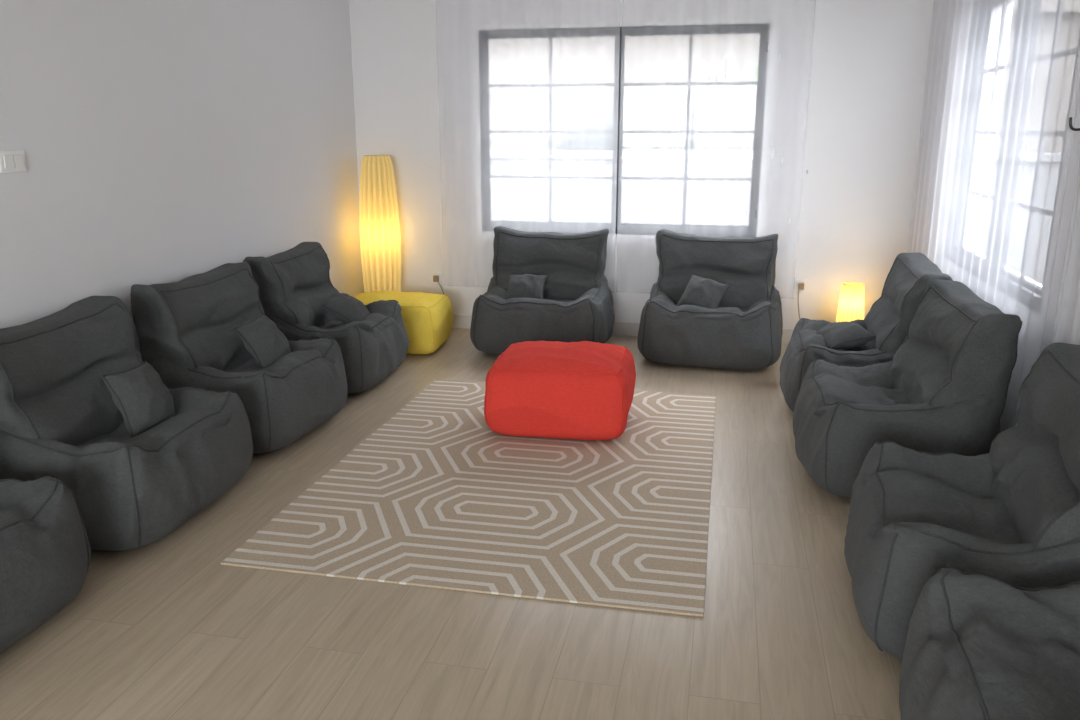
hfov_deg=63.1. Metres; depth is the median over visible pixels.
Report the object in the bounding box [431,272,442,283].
outlet plate
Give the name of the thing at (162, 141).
wall
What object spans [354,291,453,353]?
pouf
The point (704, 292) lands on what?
throw pillow
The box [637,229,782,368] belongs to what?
bean bag chair
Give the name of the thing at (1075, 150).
wall
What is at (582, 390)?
pouf
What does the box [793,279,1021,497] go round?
bean bag chair
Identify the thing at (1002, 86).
curtain
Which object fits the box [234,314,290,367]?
throw pillow
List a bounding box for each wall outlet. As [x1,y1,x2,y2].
[431,272,444,294]
[794,279,807,319]
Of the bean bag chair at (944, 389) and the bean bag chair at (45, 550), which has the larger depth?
the bean bag chair at (944, 389)
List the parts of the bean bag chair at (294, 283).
backrest, seat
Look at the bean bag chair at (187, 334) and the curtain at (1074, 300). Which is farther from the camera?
the bean bag chair at (187, 334)
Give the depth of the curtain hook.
3.00 m
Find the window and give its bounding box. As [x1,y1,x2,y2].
[479,23,769,236]
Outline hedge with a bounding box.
[545,102,754,151]
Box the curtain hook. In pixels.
[1069,117,1079,130]
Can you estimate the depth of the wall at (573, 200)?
9.27 m
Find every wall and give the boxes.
[0,0,363,350]
[349,0,933,328]
[490,151,752,225]
[1041,94,1079,352]
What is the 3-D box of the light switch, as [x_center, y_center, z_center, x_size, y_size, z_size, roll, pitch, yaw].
[-1.964,-0.740,3.280,0.015,0.080,0.124,3,15,11]
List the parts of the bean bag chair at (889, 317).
seat, backrest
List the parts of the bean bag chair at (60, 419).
backrest, seat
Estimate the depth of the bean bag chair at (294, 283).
4.88 m
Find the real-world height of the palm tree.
2.580 m
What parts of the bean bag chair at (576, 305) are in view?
seat, backrest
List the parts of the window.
sash, sill, sash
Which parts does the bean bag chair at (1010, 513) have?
seat, backrest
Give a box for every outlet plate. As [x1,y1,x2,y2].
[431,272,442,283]
[794,279,807,291]
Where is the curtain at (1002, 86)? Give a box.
[908,0,1079,431]
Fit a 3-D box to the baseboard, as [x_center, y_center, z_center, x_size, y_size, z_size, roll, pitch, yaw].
[0.562,-0.222,6.235,3.840,0.100,0.014,3,15,11]
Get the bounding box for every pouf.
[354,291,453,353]
[484,341,635,439]
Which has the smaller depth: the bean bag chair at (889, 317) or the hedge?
the bean bag chair at (889, 317)
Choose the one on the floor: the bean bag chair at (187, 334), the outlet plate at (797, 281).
the bean bag chair at (187, 334)
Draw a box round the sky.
[489,33,759,150]
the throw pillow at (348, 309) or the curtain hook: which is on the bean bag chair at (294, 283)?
the throw pillow at (348, 309)
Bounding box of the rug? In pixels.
[221,379,715,616]
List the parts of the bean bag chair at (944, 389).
seat, backrest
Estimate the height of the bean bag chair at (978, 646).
0.810 m
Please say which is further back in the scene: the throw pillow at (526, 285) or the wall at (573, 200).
the wall at (573, 200)
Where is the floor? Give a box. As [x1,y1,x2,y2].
[0,328,901,719]
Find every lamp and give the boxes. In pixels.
[359,155,400,291]
[836,282,863,321]
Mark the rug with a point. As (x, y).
(435, 497)
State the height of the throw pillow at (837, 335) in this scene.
0.142 m
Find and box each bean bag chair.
[0,296,252,550]
[0,476,90,652]
[130,262,346,453]
[243,242,408,393]
[470,226,614,354]
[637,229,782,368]
[779,253,952,411]
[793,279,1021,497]
[844,342,1079,659]
[899,568,1079,719]
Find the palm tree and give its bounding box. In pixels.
[725,62,757,108]
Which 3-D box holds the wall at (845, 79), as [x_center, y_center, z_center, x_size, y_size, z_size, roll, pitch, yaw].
[0.584,-1.530,6.000,3.840,2.750,0.200,3,15,11]
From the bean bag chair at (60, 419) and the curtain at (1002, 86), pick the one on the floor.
the bean bag chair at (60, 419)
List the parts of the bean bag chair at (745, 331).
seat, backrest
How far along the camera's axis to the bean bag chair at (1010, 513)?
2.49 m
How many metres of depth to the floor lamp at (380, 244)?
6.11 m
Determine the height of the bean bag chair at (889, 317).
0.779 m
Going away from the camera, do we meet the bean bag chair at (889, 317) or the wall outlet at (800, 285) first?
the bean bag chair at (889, 317)
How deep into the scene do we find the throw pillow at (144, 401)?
3.25 m
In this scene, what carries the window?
in the wall at (845, 79)
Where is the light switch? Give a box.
[0,150,26,172]
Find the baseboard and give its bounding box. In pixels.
[452,315,793,343]
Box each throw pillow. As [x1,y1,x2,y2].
[101,361,175,436]
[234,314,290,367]
[321,293,369,323]
[506,274,546,299]
[676,275,730,307]
[816,321,875,349]
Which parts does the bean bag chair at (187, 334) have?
backrest, seat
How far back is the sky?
14.39 m
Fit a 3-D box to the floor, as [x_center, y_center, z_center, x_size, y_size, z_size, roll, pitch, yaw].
[-0.430,1.075,1.685,4.240,0.100,10.080,3,15,11]
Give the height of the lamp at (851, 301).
0.458 m
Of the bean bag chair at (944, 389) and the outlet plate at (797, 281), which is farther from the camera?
the outlet plate at (797, 281)
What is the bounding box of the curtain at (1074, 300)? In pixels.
[1051,162,1079,344]
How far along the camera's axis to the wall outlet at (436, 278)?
6.41 m
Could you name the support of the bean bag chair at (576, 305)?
on the floor

